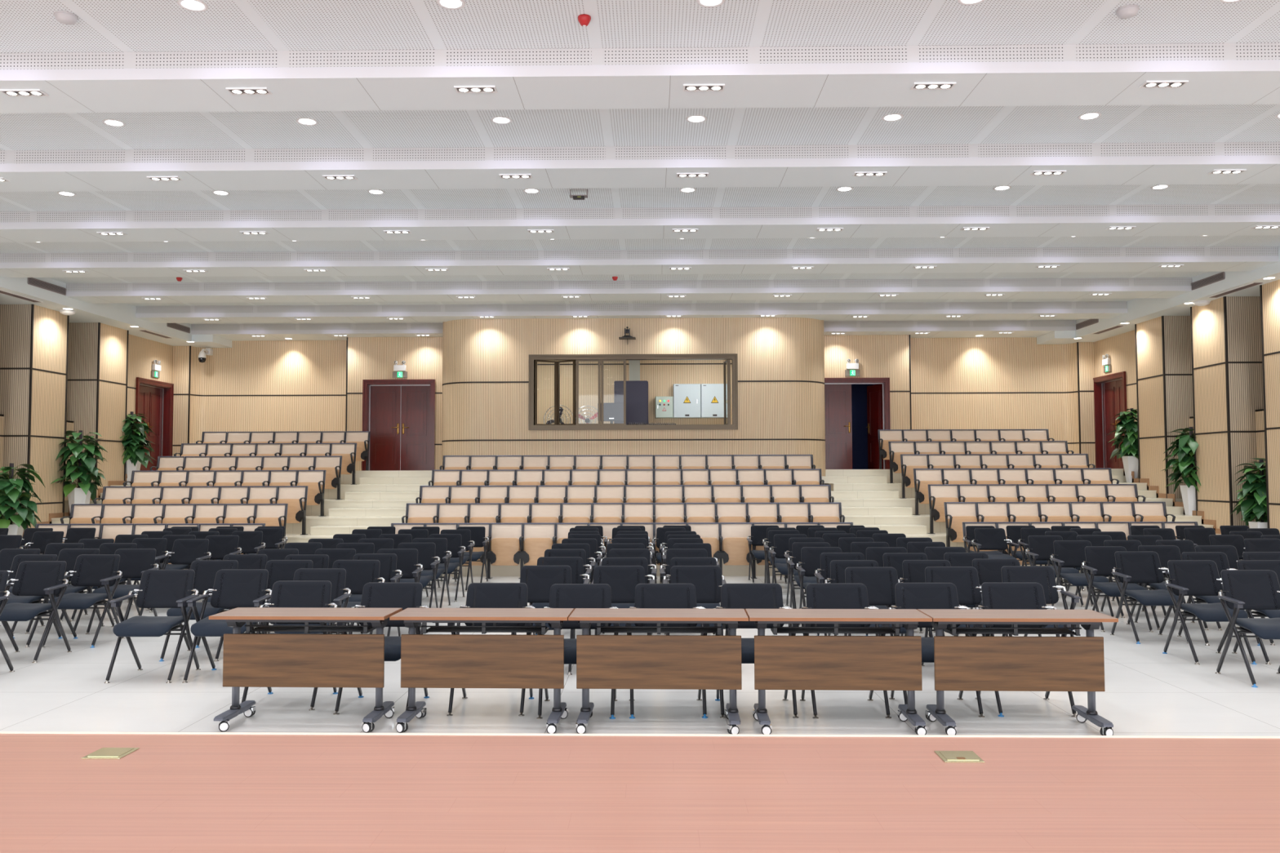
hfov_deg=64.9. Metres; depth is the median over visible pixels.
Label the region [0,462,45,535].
pothos
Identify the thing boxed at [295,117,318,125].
recessed light
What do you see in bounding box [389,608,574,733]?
table
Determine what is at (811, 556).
chair
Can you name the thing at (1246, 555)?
chair
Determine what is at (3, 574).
chair
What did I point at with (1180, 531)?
chair
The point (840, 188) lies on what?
recessed light
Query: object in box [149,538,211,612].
chair
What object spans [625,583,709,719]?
chair
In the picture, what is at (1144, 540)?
chair
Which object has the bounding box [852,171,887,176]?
spotlight
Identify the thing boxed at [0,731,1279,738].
trim
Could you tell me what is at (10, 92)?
spotlight
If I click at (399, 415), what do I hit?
door
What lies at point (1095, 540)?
chair
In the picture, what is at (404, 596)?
chair
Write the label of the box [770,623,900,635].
shelf
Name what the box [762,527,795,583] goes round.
chair
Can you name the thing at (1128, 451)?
pothos
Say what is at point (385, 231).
spotlight
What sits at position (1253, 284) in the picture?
ceiling vent
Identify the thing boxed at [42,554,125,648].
chair
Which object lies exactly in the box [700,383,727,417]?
electrical box
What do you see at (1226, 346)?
pilaster
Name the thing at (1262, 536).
chair
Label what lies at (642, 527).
chair
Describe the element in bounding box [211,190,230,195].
recessed light
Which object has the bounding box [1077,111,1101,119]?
recessed light
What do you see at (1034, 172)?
spotlight
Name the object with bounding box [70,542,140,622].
chair
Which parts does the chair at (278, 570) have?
backrest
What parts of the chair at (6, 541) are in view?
backrest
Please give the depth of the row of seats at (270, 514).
17.51 m
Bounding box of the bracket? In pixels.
[569,189,587,199]
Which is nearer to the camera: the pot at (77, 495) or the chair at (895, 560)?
the chair at (895, 560)
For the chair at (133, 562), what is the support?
on the floor at (1148, 691)
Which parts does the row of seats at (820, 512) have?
armrest, support post, seat, backrest, armrest, support post, seat, backrest, armrest, support post, seat, backrest, support post, seat, backrest, armrest, support post, seat, backrest, armrest, support post, seat, backrest, seat, backrest, support post, rail, seat, backrest, support post, seat, backrest, support post, backrest, seat, support post, backrest, seat, support post, armrest, backrest, seat, support post, backrest, seat, support post, armrest, backrest, seat, support post, armrest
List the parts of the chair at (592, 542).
backrest, armrest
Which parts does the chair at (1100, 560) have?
armrest, backrest, seat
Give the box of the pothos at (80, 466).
[50,430,108,511]
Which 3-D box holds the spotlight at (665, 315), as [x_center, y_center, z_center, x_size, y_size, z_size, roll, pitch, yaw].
[0.703,-2.288,20.831,0.350,0.014,0.130,0,-3,1]
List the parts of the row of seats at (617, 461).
seat, backrest, seat, backrest, seat, backrest, seat, backrest, seat, backrest, seat, backrest, seat, backrest, rail, seat, backrest, backrest, seat, backrest, seat, seat, backrest, backrest, seat, backrest, seat, backrest, seat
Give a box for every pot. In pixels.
[7,523,23,535]
[67,488,91,511]
[125,459,141,484]
[1121,456,1138,482]
[1179,484,1195,515]
[1248,521,1267,528]
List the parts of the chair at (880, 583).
backrest, seat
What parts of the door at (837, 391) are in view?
handle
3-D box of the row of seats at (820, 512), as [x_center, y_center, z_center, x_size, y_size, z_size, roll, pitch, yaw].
[-0.292,1.760,17.264,7.587,0.890,0.380,0,-3,1]
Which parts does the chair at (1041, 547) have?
armrest, backrest, seat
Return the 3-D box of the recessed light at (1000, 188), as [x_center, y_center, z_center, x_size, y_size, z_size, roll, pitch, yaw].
[4.472,-2.945,12.435,0.216,0.006,0.216,0,-3,1]
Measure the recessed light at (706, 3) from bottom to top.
0.006 m
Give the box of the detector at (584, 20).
[577,13,591,26]
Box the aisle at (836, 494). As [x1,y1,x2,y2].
[831,490,898,498]
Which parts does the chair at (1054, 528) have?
backrest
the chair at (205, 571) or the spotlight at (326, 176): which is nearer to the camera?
the chair at (205, 571)
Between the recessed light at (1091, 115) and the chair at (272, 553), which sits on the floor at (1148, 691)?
the chair at (272, 553)
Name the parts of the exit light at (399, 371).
sign plate, sign panel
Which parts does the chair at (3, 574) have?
backrest, leg, armrest, leg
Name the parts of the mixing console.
casing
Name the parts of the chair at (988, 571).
backrest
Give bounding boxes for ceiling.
[0,0,1279,324]
[0,276,231,347]
[1036,245,1279,344]
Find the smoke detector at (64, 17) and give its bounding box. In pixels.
[53,10,78,24]
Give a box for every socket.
[80,747,139,759]
[933,751,984,763]
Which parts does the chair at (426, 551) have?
seat, backrest, armrest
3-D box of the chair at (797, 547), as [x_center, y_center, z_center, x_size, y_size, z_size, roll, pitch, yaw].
[2.027,1.797,11.696,0.604,0.862,0.580,0,-3,1]
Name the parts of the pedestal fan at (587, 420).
blade, motor, blade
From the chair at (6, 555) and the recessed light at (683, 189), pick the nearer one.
the chair at (6, 555)
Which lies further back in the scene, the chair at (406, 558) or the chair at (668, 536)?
the chair at (668, 536)
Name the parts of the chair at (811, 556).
armrest, seat, backrest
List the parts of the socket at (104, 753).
lid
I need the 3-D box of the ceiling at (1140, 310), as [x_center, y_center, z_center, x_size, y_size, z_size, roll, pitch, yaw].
[10.368,-2.864,11.265,1.940,0.510,26.500,0,-3,1]
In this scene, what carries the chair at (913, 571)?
on the floor at (1148, 691)
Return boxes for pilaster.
[0,304,69,531]
[66,322,128,497]
[1134,315,1193,497]
[1190,296,1263,528]
[1259,279,1279,532]
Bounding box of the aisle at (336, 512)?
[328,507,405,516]
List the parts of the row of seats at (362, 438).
seat, backrest, seat, backrest, seat, backrest, seat, backrest, rail, seat, backrest, seat, backrest, seat, backrest, armrest, support post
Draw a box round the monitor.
[597,402,623,423]
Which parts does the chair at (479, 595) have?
armrest, leg, leg, backrest, leg, leg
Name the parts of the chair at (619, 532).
backrest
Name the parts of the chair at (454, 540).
backrest, seat, armrest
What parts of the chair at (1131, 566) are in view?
leg, armrest, leg, backrest, seat, leg, leg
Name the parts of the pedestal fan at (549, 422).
blade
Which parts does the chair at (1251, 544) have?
backrest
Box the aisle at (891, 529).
[853,524,926,533]
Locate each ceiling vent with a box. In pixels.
[0,289,43,302]
[27,277,66,295]
[139,330,173,338]
[166,323,190,333]
[1075,319,1098,329]
[1091,325,1124,333]
[1191,271,1225,289]
[1206,282,1263,297]
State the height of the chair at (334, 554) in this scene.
0.862 m
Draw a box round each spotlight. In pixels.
[0,88,48,96]
[0,177,10,182]
[62,270,88,272]
[96,231,127,235]
[141,297,164,299]
[146,176,183,180]
[182,269,208,271]
[202,318,221,319]
[226,87,272,94]
[240,231,269,234]
[246,297,267,298]
[294,318,313,319]
[303,268,328,271]
[322,174,357,179]
[332,334,348,336]
[351,296,372,298]
[383,230,411,233]
[386,317,404,319]
[425,268,448,271]
[453,85,497,93]
[456,296,475,297]
[477,315,495,317]
[498,173,532,178]
[527,229,554,232]
[546,267,569,270]
[561,295,581,297]
[665,315,682,316]
[666,295,686,297]
[669,266,691,269]
[671,228,698,231]
[675,173,708,177]
[683,84,724,91]
[759,314,777,315]
[772,294,791,296]
[791,266,813,268]
[815,227,844,231]
[851,315,869,317]
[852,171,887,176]
[877,293,898,296]
[910,82,955,89]
[912,266,937,268]
[913,332,929,333]
[944,315,963,316]
[960,226,989,230]
[983,293,1004,295]
[1029,170,1066,175]
[1035,265,1060,267]
[1037,315,1057,316]
[1089,293,1111,294]
[1105,226,1136,229]
[1138,80,1188,88]
[1157,264,1183,266]
[1207,168,1246,173]
[1250,225,1279,228]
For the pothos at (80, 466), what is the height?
1.660 m
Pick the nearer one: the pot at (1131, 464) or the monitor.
the pot at (1131, 464)
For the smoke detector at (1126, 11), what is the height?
0.056 m
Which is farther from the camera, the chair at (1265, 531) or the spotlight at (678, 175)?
the chair at (1265, 531)
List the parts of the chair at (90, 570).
leg, leg, seat, backrest, leg, armrest, leg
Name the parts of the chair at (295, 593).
leg, leg, seat, backrest, leg, leg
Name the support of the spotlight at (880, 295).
attached to the ceiling panel at (1158, 287)
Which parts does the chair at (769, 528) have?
backrest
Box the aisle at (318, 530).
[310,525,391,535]
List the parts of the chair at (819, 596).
leg, leg, backrest, leg, leg, armrest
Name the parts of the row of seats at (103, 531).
backrest, backrest, support post, backrest, backrest, rail, backrest, backrest, backrest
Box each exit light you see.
[151,360,160,377]
[392,360,407,377]
[844,358,859,376]
[1102,354,1111,373]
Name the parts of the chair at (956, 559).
backrest, seat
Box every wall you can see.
[0,416,74,503]
[126,333,173,415]
[172,337,442,471]
[441,317,825,484]
[537,360,732,425]
[629,360,639,381]
[823,334,1095,467]
[851,383,879,469]
[1093,329,1137,421]
[1111,475,1117,482]
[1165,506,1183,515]
[1189,409,1265,471]
[1197,524,1213,528]
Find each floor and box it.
[0,576,1279,736]
[0,733,1279,852]
[51,514,1201,533]
[64,497,1182,515]
[110,482,1146,499]
[280,532,1221,548]
[340,468,1126,484]
[441,558,1088,576]
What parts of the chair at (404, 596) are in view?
armrest, leg, leg, backrest, seat, leg, leg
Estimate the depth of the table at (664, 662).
6.62 m
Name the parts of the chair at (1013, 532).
seat, backrest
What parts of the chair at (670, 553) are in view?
armrest, backrest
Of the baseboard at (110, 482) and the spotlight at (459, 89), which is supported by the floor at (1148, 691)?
the baseboard at (110, 482)
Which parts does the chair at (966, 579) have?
leg, leg, backrest, seat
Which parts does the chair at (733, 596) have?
leg, leg, seat, backrest, leg, leg, armrest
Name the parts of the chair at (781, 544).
armrest, seat, backrest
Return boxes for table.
[208,607,402,733]
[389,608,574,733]
[568,608,748,734]
[745,608,932,734]
[916,608,1118,735]
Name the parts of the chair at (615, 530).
backrest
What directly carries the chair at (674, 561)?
on the floor at (1148, 691)
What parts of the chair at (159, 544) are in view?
seat, backrest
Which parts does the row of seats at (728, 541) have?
backrest, backrest, support post, seat, backrest, armrest, support post, seat, backrest, support post, armrest, seat, backrest, armrest, support post, seat, backrest, backrest, rail, backrest, support post, backrest, backrest, seat, support post, armrest, seat, backrest, support post, seat, backrest, backrest, backrest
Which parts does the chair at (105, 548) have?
seat, backrest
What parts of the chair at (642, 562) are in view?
seat, backrest, armrest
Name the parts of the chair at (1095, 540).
backrest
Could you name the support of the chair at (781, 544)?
on the floor at (1148, 691)
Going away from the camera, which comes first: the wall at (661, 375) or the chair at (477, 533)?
the chair at (477, 533)
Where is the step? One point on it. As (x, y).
(1147, 494)
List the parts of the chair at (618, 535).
backrest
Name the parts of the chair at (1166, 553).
seat, backrest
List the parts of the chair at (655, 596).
leg, backrest, leg, leg, armrest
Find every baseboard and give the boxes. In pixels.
[22,474,127,537]
[1123,466,1221,533]
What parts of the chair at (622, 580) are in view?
backrest, seat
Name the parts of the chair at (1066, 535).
backrest, seat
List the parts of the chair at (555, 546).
backrest, armrest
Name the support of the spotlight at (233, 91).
attached to the ceiling panel at (1216, 73)
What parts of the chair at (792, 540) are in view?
seat, backrest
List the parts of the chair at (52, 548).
backrest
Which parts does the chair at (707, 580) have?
backrest, seat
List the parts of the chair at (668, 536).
backrest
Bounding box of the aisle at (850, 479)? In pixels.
[822,475,887,483]
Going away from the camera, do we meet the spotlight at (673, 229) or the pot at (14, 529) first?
the spotlight at (673, 229)
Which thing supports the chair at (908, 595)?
on the floor at (1148, 691)
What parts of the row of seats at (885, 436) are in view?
support post, armrest, backrest, seat, backrest, seat, backrest, seat, rail, backrest, backrest, backrest, seat, backrest, seat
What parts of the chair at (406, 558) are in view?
backrest, armrest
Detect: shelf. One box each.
[244,622,376,633]
[421,622,552,634]
[595,622,725,635]
[618,337,635,339]
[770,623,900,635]
[943,624,1081,635]
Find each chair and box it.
[0,528,8,535]
[0,534,22,579]
[0,548,44,634]
[0,560,71,662]
[0,570,14,672]
[5,554,62,647]
[20,528,53,554]
[20,531,63,553]
[25,548,103,634]
[40,542,88,621]
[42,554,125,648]
[62,528,96,542]
[68,538,114,584]
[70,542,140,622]
[85,548,159,634]
[104,569,200,683]
[108,537,169,610]
[114,534,147,602]
[124,531,172,584]
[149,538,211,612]
[154,534,195,569]
[159,560,238,662]
[161,528,191,563]
[171,526,198,531]
[182,568,271,683]
[185,531,219,568]
[195,554,270,648]
[202,535,242,599]
[208,528,237,559]
[216,526,244,554]
[220,531,266,559]
[241,580,337,711]
[243,528,285,554]
[245,560,312,631]
[247,526,288,554]
[254,548,298,627]
[265,555,332,634]
[267,568,351,634]
[284,542,322,555]
[307,538,342,548]
[314,548,359,625]
[329,560,385,634]
[333,533,365,542]
[333,582,429,715]
[336,542,374,554]
[343,553,402,636]
[351,528,382,538]
[358,538,393,553]
[360,548,423,634]
[367,526,395,533]
[378,533,412,548]
[396,542,440,608]
[397,528,431,591]
[411,526,442,582]
[412,537,451,608]
[425,533,466,602]
[430,529,475,591]
[446,582,534,716]
[448,526,488,585]
[511,565,575,675]
[528,556,590,635]
[534,583,619,719]
[535,549,592,635]
[551,543,595,583]
[561,538,602,580]
[567,531,604,559]
[568,533,606,568]
[569,528,603,545]
[574,525,607,555]
[589,565,649,635]
[591,557,655,635]
[599,543,652,583]
[602,548,657,635]
[604,537,653,578]
[606,527,641,545]
[615,533,654,578]
[617,525,649,542]
[617,531,653,551]
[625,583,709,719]
[651,527,685,583]
[658,525,691,583]
[659,531,696,568]
[659,548,715,635]
[662,534,700,554]
[662,537,702,582]
[662,557,726,635]
[666,565,728,635]
[668,543,719,583]
[712,583,799,718]
[746,525,786,583]
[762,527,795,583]
[763,529,806,592]
[768,533,807,583]
[783,537,824,608]
[786,542,830,608]
[795,525,824,537]
[795,546,841,625]
[800,583,891,719]
[808,527,837,537]
[813,552,876,635]
[814,531,846,537]
[822,533,856,546]
[824,560,893,635]
[836,525,864,533]
[838,537,874,552]
[844,567,906,635]
[849,527,879,537]
[850,542,888,559]
[856,530,888,537]
[866,546,923,633]
[872,533,906,546]
[880,552,944,637]
[888,582,984,717]
[894,537,932,605]
[897,560,967,635]
[906,542,945,553]
[921,566,994,666]
[924,546,973,632]
[943,552,1008,636]
[962,525,1008,555]
[970,559,1041,636]
[971,528,1019,559]
[975,582,1076,717]
[1000,566,1080,636]
[1005,525,1046,565]
[1017,528,1066,589]
[1024,535,1084,607]
[1044,531,1096,597]
[1049,540,1113,617]
[1051,525,1080,585]
[1070,528,1101,591]
[1075,534,1133,606]
[1080,546,1153,632]
[1090,531,1143,594]
[1099,540,1166,617]
[1110,551,1188,644]
[1124,535,1186,607]
[1130,525,1159,535]
[1133,545,1208,630]
[1143,528,1180,540]
[1153,540,1195,617]
[1162,560,1257,664]
[1175,525,1204,540]
[1177,551,1259,645]
[1182,528,1215,546]
[1191,545,1244,630]
[1208,534,1245,559]
[1214,569,1279,687]
[1219,525,1248,534]
[1229,531,1262,538]
[1231,560,1279,664]
[1241,538,1279,557]
[1242,551,1279,645]
[1247,528,1279,535]
[1261,535,1279,539]
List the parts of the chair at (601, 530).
backrest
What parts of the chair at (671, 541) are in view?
armrest, backrest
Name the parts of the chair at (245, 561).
leg, seat, backrest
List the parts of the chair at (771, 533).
armrest, seat, backrest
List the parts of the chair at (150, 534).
backrest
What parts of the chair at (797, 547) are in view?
armrest, seat, backrest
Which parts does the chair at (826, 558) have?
armrest, backrest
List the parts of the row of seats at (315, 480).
seat, backrest, support post, seat, backrest, seat, backrest, armrest, seat, rail, backrest, seat, backrest, seat, backrest, seat, backrest, armrest, support post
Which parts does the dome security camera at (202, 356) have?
wall plate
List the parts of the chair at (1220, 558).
leg, leg, backrest, seat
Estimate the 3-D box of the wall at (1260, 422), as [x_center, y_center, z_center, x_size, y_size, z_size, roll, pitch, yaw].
[10.699,0.731,9.837,0.004,2.770,24.000,0,-3,1]
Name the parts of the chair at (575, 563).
seat, backrest, armrest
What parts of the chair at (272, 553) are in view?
backrest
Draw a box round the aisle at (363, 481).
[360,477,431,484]
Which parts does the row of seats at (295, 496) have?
armrest, support post, seat, backrest, armrest, support post, seat, backrest, armrest, support post, seat, backrest, armrest, support post, seat, backrest, rail, armrest, support post, seat, backrest, armrest, support post, seat, backrest, armrest, support post, seat, backrest, armrest, support post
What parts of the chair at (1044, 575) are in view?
backrest, seat, leg, armrest, leg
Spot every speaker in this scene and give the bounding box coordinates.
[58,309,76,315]
[1192,300,1210,306]
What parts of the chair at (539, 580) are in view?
seat, backrest, leg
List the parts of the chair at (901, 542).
backrest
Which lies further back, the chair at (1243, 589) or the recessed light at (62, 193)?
the recessed light at (62, 193)
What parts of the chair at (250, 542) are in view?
backrest, armrest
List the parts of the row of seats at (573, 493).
support post, seat, backrest, support post, seat, backrest, support post, seat, backrest, support post, seat, backrest, support post, seat, backrest, support post, seat, backrest, seat, backrest, rail, seat, backrest, seat, backrest, backrest, seat, support post, backrest, seat, support post, backrest, seat, support post, backrest, seat, support post, backrest, seat, support post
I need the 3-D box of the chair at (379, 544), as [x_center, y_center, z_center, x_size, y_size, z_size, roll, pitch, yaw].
[-3.373,1.856,12.638,0.604,0.862,0.580,0,-3,0]
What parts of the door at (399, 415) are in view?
handle, handle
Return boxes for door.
[135,377,173,470]
[361,379,435,471]
[824,377,890,469]
[1093,371,1126,468]
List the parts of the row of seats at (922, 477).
support post, armrest, backrest, seat, backrest, seat, backrest, seat, rail, backrest, seat, backrest, seat, backrest, seat, backrest, seat, support post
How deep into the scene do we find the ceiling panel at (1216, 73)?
8.38 m
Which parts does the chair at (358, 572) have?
seat, backrest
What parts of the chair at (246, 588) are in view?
leg, armrest, leg, seat, backrest, armrest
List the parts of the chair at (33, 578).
leg, leg, seat, backrest, leg, armrest, leg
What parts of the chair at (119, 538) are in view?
backrest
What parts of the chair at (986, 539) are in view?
armrest, backrest, seat, armrest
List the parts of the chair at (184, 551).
armrest, backrest, armrest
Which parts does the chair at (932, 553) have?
backrest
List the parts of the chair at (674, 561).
armrest, backrest, seat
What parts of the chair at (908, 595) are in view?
leg, leg, seat, backrest, leg, leg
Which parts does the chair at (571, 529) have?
backrest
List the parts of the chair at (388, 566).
seat, backrest, leg, armrest, leg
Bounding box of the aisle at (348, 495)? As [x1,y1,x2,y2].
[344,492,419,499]
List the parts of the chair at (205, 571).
leg, leg, seat, backrest, leg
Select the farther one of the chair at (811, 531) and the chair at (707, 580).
the chair at (811, 531)
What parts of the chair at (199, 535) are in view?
backrest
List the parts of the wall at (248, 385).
trim, trim, trim, trim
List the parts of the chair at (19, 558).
leg, seat, backrest, leg, leg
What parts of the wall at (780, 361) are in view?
trim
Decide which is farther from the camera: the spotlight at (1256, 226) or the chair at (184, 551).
the spotlight at (1256, 226)
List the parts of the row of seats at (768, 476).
support post, seat, backrest, support post, seat, backrest, support post, seat, backrest, seat, backrest, seat, backrest, seat, backrest, seat, backrest, rail, seat, backrest, backrest, seat, backrest, seat, support post, backrest, seat, support post, backrest, seat, support post, backrest, seat, support post, backrest, seat, support post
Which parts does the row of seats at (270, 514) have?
armrest, support post, seat, backrest, armrest, support post, seat, backrest, armrest, support post, seat, backrest, armrest, support post, seat, backrest, rail, armrest, support post, seat, backrest, armrest, support post, seat, backrest, armrest, support post, seat, backrest, armrest, support post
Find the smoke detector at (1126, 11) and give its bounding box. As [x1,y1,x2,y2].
[1115,4,1139,18]
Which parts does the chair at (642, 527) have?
backrest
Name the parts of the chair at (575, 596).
leg, leg, seat, backrest, leg, leg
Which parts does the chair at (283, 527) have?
backrest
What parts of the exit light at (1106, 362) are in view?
sign plate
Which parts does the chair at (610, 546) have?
backrest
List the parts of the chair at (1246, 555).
backrest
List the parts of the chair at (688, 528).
backrest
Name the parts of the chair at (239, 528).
backrest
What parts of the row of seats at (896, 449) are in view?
support post, armrest, backrest, seat, backrest, seat, backrest, seat, rail, backrest, seat, backrest, seat, backrest, seat, backrest, seat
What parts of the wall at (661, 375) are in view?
trim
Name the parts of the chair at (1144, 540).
backrest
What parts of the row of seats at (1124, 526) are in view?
support post, backrest, seat, backrest, seat, backrest, backrest, rail, backrest, backrest, backrest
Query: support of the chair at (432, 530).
on the floor at (1148, 691)
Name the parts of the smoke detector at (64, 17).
plate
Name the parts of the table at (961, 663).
leg, support rail, modesty panel, leg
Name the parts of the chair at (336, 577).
seat, backrest, armrest, leg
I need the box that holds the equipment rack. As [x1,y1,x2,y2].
[613,380,648,424]
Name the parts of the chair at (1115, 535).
backrest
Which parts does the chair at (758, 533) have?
armrest, seat, backrest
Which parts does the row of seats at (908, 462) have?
support post, armrest, backrest, seat, backrest, seat, backrest, seat, rail, backrest, seat, backrest, seat, backrest, seat, backrest, seat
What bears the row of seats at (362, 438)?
on the floor at (897, 477)
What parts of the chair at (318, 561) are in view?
backrest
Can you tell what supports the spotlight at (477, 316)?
attached to the ceiling panel at (970, 310)
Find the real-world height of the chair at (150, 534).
0.862 m
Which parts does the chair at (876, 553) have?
backrest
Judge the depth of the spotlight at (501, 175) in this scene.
11.06 m
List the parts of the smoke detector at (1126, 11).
plate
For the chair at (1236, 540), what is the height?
0.862 m
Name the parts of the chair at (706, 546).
backrest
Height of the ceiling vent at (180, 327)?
0.129 m
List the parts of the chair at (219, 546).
backrest, armrest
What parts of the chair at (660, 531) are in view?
seat, backrest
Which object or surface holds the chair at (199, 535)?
on the floor at (1148, 691)
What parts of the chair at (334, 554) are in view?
backrest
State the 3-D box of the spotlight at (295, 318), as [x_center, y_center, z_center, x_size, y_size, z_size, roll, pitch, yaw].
[-7.054,-2.255,21.122,0.350,0.014,0.130,0,-3,1]
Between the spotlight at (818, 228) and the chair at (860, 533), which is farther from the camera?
the chair at (860, 533)
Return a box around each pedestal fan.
[543,404,573,424]
[572,405,597,423]
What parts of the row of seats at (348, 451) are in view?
seat, backrest, seat, backrest, seat, backrest, seat, backrest, rail, seat, backrest, seat, backrest, seat, backrest, armrest, support post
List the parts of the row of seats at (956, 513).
support post, armrest, backrest, seat, support post, armrest, backrest, seat, support post, armrest, backrest, seat, support post, armrest, rail, backrest, seat, support post, armrest, backrest, seat, support post, armrest, backrest, seat, support post, armrest, backrest, seat, support post, armrest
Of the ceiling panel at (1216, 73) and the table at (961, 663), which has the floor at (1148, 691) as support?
the table at (961, 663)
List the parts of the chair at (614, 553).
backrest, armrest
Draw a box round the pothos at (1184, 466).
[1161,426,1200,515]
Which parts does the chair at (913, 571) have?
backrest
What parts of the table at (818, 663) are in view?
leg, support rail, modesty panel, leg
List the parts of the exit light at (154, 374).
sign plate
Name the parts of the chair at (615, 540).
backrest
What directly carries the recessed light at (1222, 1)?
in the ceiling at (26, 26)
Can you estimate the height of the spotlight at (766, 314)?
0.014 m
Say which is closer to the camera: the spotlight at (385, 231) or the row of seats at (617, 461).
the spotlight at (385, 231)
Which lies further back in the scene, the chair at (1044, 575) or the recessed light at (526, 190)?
the recessed light at (526, 190)
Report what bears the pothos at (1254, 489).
on the floor at (727, 570)
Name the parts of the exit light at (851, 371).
sign plate, sign panel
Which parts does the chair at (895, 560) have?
backrest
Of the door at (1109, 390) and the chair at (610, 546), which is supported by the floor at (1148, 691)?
the chair at (610, 546)
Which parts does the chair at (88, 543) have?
backrest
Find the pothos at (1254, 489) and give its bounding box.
[1230,457,1267,528]
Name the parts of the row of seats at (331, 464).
seat, backrest, seat, backrest, seat, backrest, seat, backrest, rail, seat, backrest, seat, backrest, seat, backrest, armrest, support post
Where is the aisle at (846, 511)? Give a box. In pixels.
[841,506,911,515]
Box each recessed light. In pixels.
[57,191,76,196]
[61,307,74,310]
[102,119,125,127]
[177,0,208,11]
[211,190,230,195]
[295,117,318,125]
[367,189,385,194]
[435,0,465,9]
[490,115,511,124]
[523,188,540,193]
[679,187,696,192]
[685,115,706,123]
[696,0,724,7]
[835,186,853,191]
[881,113,903,121]
[957,0,984,4]
[992,185,1011,191]
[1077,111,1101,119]
[1150,184,1169,189]
[1182,302,1193,304]
[1219,0,1241,3]
[1261,276,1276,279]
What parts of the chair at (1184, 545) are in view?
backrest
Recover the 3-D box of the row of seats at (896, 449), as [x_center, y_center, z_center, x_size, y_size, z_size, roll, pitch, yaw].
[7.193,0.748,21.259,3.838,0.890,0.380,0,-3,1]
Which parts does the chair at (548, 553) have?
backrest, armrest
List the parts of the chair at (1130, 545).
backrest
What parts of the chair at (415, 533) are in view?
backrest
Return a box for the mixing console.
[627,422,675,424]
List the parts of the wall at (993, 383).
trim, trim, trim, trim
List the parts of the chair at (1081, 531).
backrest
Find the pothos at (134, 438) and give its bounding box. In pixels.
[120,411,155,484]
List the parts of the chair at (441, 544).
backrest, seat, armrest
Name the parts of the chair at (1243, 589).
leg, armrest, leg, backrest, seat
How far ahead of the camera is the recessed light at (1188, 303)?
18.45 m
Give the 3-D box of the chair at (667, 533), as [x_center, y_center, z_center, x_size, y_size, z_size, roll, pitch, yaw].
[0.581,1.917,14.128,0.604,0.862,0.580,0,-3,1]
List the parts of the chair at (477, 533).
backrest, seat, armrest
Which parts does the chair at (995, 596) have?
leg, backrest, leg, leg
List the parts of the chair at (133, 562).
seat, backrest, armrest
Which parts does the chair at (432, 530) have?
backrest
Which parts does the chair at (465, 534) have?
backrest, seat, armrest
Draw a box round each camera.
[198,347,213,362]
[618,326,635,344]
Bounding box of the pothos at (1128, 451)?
[1106,408,1138,482]
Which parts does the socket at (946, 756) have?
lid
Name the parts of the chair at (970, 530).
armrest, backrest, seat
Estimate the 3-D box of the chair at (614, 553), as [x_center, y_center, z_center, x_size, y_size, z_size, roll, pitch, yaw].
[-0.122,1.756,10.737,0.604,0.862,0.580,0,-3,2]
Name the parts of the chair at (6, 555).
backrest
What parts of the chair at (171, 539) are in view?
seat, backrest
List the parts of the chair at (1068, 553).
armrest, backrest, seat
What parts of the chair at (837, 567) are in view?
backrest, seat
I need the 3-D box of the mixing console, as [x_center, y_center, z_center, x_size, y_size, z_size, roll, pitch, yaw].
[0.255,0.001,21.623,1.050,0.180,0.500,0,-3,1]
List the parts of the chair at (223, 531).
backrest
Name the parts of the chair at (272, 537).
backrest, armrest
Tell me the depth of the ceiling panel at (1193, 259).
15.87 m
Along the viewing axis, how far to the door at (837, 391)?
23.88 m
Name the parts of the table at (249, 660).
leg, modesty panel, support rail, leg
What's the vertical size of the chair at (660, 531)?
0.862 m
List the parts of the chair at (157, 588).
leg, armrest, leg, seat, backrest, leg, armrest, leg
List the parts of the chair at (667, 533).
backrest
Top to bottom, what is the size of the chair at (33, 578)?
0.862 m
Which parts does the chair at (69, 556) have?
seat, backrest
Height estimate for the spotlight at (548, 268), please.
0.014 m
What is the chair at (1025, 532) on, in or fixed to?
on the floor at (1148, 691)
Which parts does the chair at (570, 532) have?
backrest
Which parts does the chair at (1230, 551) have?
backrest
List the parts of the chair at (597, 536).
backrest, armrest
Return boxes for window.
[528,353,737,430]
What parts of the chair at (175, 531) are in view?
backrest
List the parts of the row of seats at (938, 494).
support post, armrest, backrest, seat, support post, backrest, seat, support post, backrest, seat, support post, armrest, rail, backrest, seat, support post, armrest, backrest, seat, support post, armrest, backrest, seat, support post, armrest, backrest, seat, support post, armrest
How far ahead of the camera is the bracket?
12.42 m
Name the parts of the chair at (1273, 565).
leg, backrest, leg, seat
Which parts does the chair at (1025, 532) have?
armrest, backrest, seat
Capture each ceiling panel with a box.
[0,42,1279,113]
[0,142,1279,191]
[0,204,1279,242]
[0,246,1278,277]
[65,277,1192,303]
[135,301,1127,323]
[191,320,1076,340]
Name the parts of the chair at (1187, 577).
leg, armrest, leg, backrest, seat, leg, leg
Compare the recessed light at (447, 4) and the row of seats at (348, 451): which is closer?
the recessed light at (447, 4)
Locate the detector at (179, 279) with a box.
[176,276,182,281]

